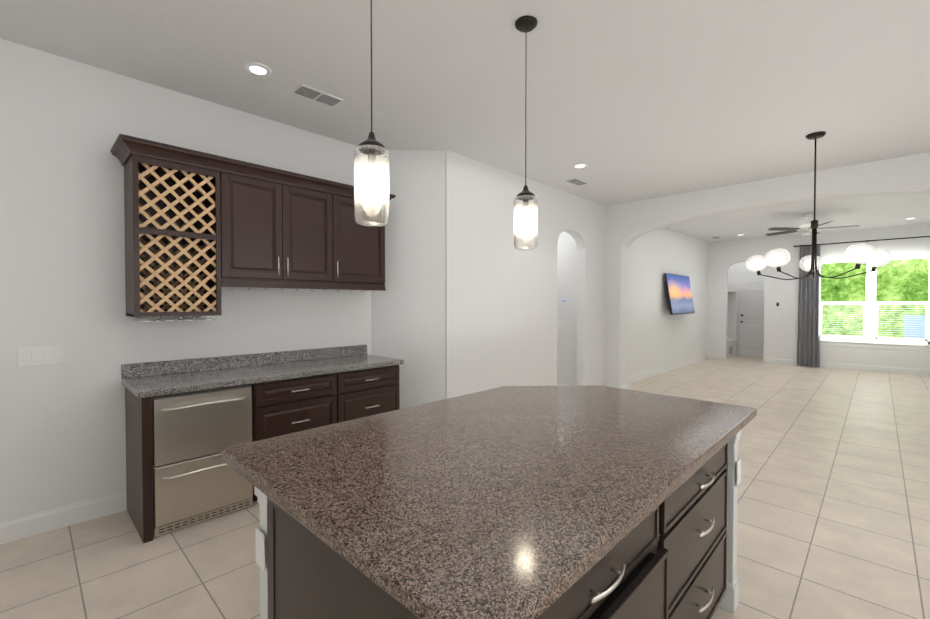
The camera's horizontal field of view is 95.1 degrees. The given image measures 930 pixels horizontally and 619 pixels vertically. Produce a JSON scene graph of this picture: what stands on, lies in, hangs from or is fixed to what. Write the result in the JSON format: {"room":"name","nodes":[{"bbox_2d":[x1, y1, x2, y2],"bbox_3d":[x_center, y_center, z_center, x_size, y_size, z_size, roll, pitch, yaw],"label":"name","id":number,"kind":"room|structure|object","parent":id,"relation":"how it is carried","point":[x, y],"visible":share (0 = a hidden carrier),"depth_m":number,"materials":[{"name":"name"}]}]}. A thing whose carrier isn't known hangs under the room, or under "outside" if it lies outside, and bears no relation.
{"room":"kitchen","nodes":[
{"label":"kitchen","id":0,"kind":"room"},
{"bbox_2d":[0,38,370,521],"bbox_3d":[-3.075,-0.106,2.400,0.150,3.050,5.850,1,1,44],"label":"wall","id":1,"kind":"structure","parent":0,"point":[65,123],"depth_m":2.86,"materials":[{"name":"white paint"}]},
{"bbox_2d":[17,345,63,366],"bbox_3d":[-2.684,0.288,2.694,0.009,0.118,0.207,1,1,44],"label":"switch plate","id":2,"kind":"object","parent":1,"relation":"attached to","point":[35,356],"visible":1,"depth_m":2.69,"materials":[{"name":"white plastic"}]},
{"bbox_2d":[202,158,341,285],"bbox_3d":[-1.578,-0.675,3.571,0.345,0.869,0.951,1,1,44],"label":"upper cabinet","id":3,"kind":"object","parent":1,"relation":"attached to","point":[266,224],"depth_m":3.36,"materials":[{"name":"brown wood"}]},
{"bbox_2d":[121,345,366,376],"bbox_3d":[-1.709,0.418,3.688,0.020,0.100,1.990,1,1,44],"label":"backsplash","id":4,"kind":"structure","parent":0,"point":[147,369],"depth_m":3.47,"materials":[{"name":"grey stone"}]},
{"bbox_2d":[342,183,385,285],"bbox_3d":[-1.113,-0.684,4.049,0.345,0.869,0.615,1,1,44],"label":"upper cabinet","id":5,"kind":"object","parent":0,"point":[363,247],"depth_m":3.96,"materials":[{"name":"brown wood"}]},
{"bbox_2d":[0,355,929,618],"bbox_3d":[3.538,1.392,5.794,9.200,0.060,20.400,1,1,44],"label":"floor","id":6,"kind":"structure","parent":0,"point":[833,508],"depth_m":2.68,"materials":[{"name":"tile"}]},
{"bbox_2d":[152,385,252,537],"bbox_3d":[-1.899,0.971,3.009,0.633,0.868,0.583,1,1,44],"label":"fridge","id":7,"kind":"object","parent":6,"relation":"on","point":[197,479],"visible":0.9,"depth_m":2.79,"materials":[{"name":"silver metal"}]},
{"bbox_2d":[233,373,340,501],"bbox_3d":[-1.496,0.957,3.487,0.618,0.888,0.650,1,1,44],"label":"base cabinet","id":8,"kind":"object","parent":6,"relation":"on","point":[293,391],"depth_m":3.24,"materials":[{"name":"brown wood"}]},
{"bbox_2d":[121,353,403,400],"bbox_3d":[-1.487,0.491,3.474,0.637,0.040,1.990,1,1,44],"label":"countertop","id":9,"kind":"structure","parent":8,"relation":"on","point":[164,384],"depth_m":3.16,"materials":[{"name":"grey stone"}]},
{"bbox_2d":[341,365,399,421],"bbox_3d":[-1.045,0.949,3.950,0.618,0.888,0.642,1,1,44],"label":"base cabinet","id":10,"kind":"object","parent":6,"relation":"on","point":[364,392],"depth_m":3.72,"materials":[{"name":"brown wood"}]},
{"bbox_2d":[254,418,752,618],"bbox_3d":[0.334,0.987,1.716,1.057,0.888,1.877,1,1,44],"label":"kitchen island","id":11,"kind":"object","parent":6,"relation":"on","point":[680,561],"depth_m":1.29,"materials":[{"name":"brown wood"}]},
{"bbox_2d":[221,386,756,618],"bbox_3d":[0.292,0.519,1.850,1.280,0.040,2.080,1,1,44],"label":"island countertop","id":12,"kind":"structure","parent":11,"relation":"on","point":[486,504],"depth_m":1.26,"materials":[{"name":"brown stone"}]},
{"bbox_2d":[727,290,736,357],"bbox_3d":[7.097,0.363,11.655,0.407,1.800,1.110,1,1,44],"label":"bench","id":13,"kind":"object","parent":6,"relation":"on","point":[732,324],"visible":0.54,"depth_m":11.93,"materials":[{"name":"white"}]},
{"bbox_2d":[0,0,929,242],"bbox_3d":[3.538,-1.717,5.742,9.200,0.060,20.400,1,1,44],"label":"ceiling","id":14,"kind":"structure","parent":0,"point":[627,101],"depth_m":3.00,"materials":[{"name":"white paint"}]},
{"bbox_2d":[244,62,271,76],"bbox_3d":[-1.407,-1.634,2.893,0.176,0.010,0.176,1,1,44],"label":"recessed light","id":15,"kind":"object","parent":14,"relation":"in","point":[258,69],"visible":1,"depth_m":2.88,"materials":[{"name":"white"}]},
{"bbox_2d":[292,84,343,106],"bbox_3d":[-1.125,-1.640,3.261,0.170,0.009,0.340,1,1,44],"label":"ceiling vent","id":16,"kind":"object","parent":14,"relation":"in","point":[311,93],"visible":1,"depth_m":3.24,"materials":[{"name":"white metal"}]},
{"bbox_2d":[359,110,382,120],"bbox_3d":[-0.795,-1.649,3.609,0.204,0.004,0.204,1,1,44],"label":"recessed light","id":17,"kind":"object","parent":14,"relation":"in","point":[366,115],"visible":0.96,"depth_m":3.60,"materials":[{"name":"white paint"}]},
{"bbox_2d":[354,0,388,226],"bbox_3d":[-0.367,-0.976,1.669,0.136,1.285,0.136,1,1,44],"label":"pendant light","id":18,"kind":"object","parent":14,"relation":"hanging from","point":[371,147],"visible":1,"depth_m":1.66,"materials":[{"name":"clear glass"}]},
{"bbox_2d":[514,15,537,249],"bbox_3d":[0.347,-0.989,2.427,0.136,1.285,0.136,1,1,44],"label":"pendant light","id":19,"kind":"object","parent":14,"relation":"hanging from","point":[526,24],"visible":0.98,"depth_m":2.42,"materials":[{"name":"clear glass"}]},
{"bbox_2d":[564,178,588,185],"bbox_3d":[1.465,-1.679,5.568,0.170,0.009,0.340,1,1,44],"label":"ceiling vent","id":20,"kind":"object","parent":14,"relation":"in","point":[577,181],"visible":1,"depth_m":5.54,"materials":[{"name":"white metal"}]},
{"bbox_2d":[572,163,587,167],"bbox_3d":[1.329,-1.668,4.919,0.176,0.010,0.176,1,1,44],"label":"recessed light","id":21,"kind":"object","parent":14,"relation":"in","point":[580,165],"visible":1,"depth_m":4.89,"materials":[{"name":"white"}]},
{"bbox_2d":[766,213,859,235],"bbox_3d":[6.134,-1.524,7.597,1.341,0.390,1.323,1,1,44],"label":"ceiling fan","id":22,"kind":"object","parent":14,"relation":"hanging from","point":[805,229],"visible":0.9,"depth_m":7.55,"materials":[{"name":"silver metal"}]},
{"bbox_2d":[745,131,892,279],"bbox_3d":[3.312,-0.977,4.058,1.100,1.363,1.092,1,1,44],"label":"chandelier","id":23,"kind":"object","parent":14,"relation":"hanging from","point":[878,258],"visible":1,"depth_m":3.94,"materials":[{"name":"brown metal"}]},
{"bbox_2d":[370,150,708,408],"bbox_3d":[3.175,-0.207,8.422,0.720,3.050,11.600,1,1,44],"label":"wall","id":24,"kind":"structure","parent":0,"point":[500,310],"depth_m":5.01,"materials":[{"name":"white paint"}]},
{"bbox_2d":[0,353,929,544],"bbox_3d":[2.237,1.303,5.314,7.000,0.135,17.100,1,1,44],"label":"baseboard","id":25,"kind":"structure","parent":24,"relation":"attached to","point":[18,528],"depth_m":2.90,"materials":[{"name":"white"}]},
{"bbox_2d":[664,273,694,314],"bbox_3d":[4.694,-0.347,9.313,0.209,0.854,1.500,1,1,44],"label":"wall-mounted tv","id":26,"kind":"object","parent":24,"relation":"attached to","point":[679,295],"visible":1,"depth_m":9.19,"materials":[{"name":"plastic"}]},
{"bbox_2d":[557,231,576,385],"bbox_3d":[1.090,-0.193,7.554,2.200,3.050,0.150,1,1,44],"label":"wall","id":27,"kind":"structure","parent":0,"point":[567,290],"depth_m":6.91,"materials":[{"name":"white paint"}]},
{"bbox_2d":[561,299,566,303],"bbox_3d":[1.615,-0.142,6.933,0.100,0.085,0.008,1,1,44],"label":"thermostat","id":28,"kind":"object","parent":27,"relation":"attached to","point":[563,301],"visible":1,"depth_m":6.93,"materials":[{"name":"white plastic"}]},
{"bbox_2d":[728,262,764,356],"bbox_3d":[7.986,-0.263,11.729,1.570,3.050,0.150,1,1,44],"label":"wall","id":29,"kind":"structure","parent":0,"point":[737,271],"depth_m":11.90,"materials":[{"name":"white paint"}]},
{"bbox_2d":[736,279,763,354],"bbox_3d":[8.008,0.204,11.599,1.035,2.120,0.015,1,1,44],"label":"door frame","id":30,"kind":"structure","parent":29,"relation":"attached to","point":[738,298],"depth_m":11.92,"materials":[{"name":"white wood"}]},
{"bbox_2d":[739,282,763,356],"bbox_3d":[7.975,0.241,11.555,0.910,2.032,0.119,1,1,44],"label":"front door","id":31,"kind":"structure","parent":29,"relation":"in","point":[751,321],"depth_m":11.67,"materials":[{"name":"white wood"}]},
{"bbox_2d":[605,152,929,384],"bbox_3d":[4.538,-0.151,5.075,5.900,3.050,0.320,1,1,44],"label":"wall","id":32,"kind":"structure","parent":0,"point":[628,224],"depth_m":5.96,"materials":[{"name":"white paint"}]},
{"bbox_2d":[708,223,929,368],"bbox_3d":[8.203,-0.228,9.636,4.800,3.050,0.150,1,1,44],"label":"wall","id":33,"kind":"structure","parent":0,"point":[780,336],"depth_m":10.04,"materials":[{"name":"white paint"}]},
{"bbox_2d":[794,236,929,366],"bbox_3d":[8.698,-0.099,8.964,2.850,2.785,0.124,1,1,44],"label":"curtain","id":34,"kind":"object","parent":33,"relation":"attached to","point":[808,347],"visible":0.92,"depth_m":9.73,"materials":[{"name":"grey fabric"}]},
{"bbox_2d":[820,255,929,350],"bbox_3d":[8.691,-0.164,9.113,1.930,1.920,0.150,1,1,44],"label":"window","id":35,"kind":"structure","parent":33,"relation":"in","point":[869,338],"depth_m":9.07,"materials":[{"name":"white"}]},
{"label":"outside","id":36,"kind":"structure","parent":0,"visible":0},
{"bbox_2d":[820,258,928,338],"bbox_3d":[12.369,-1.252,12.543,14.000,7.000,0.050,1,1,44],"label":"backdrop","id":37,"kind":"structure","parent":36,"point":[906,280],"depth_m":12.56,"materials":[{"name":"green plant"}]}
]}

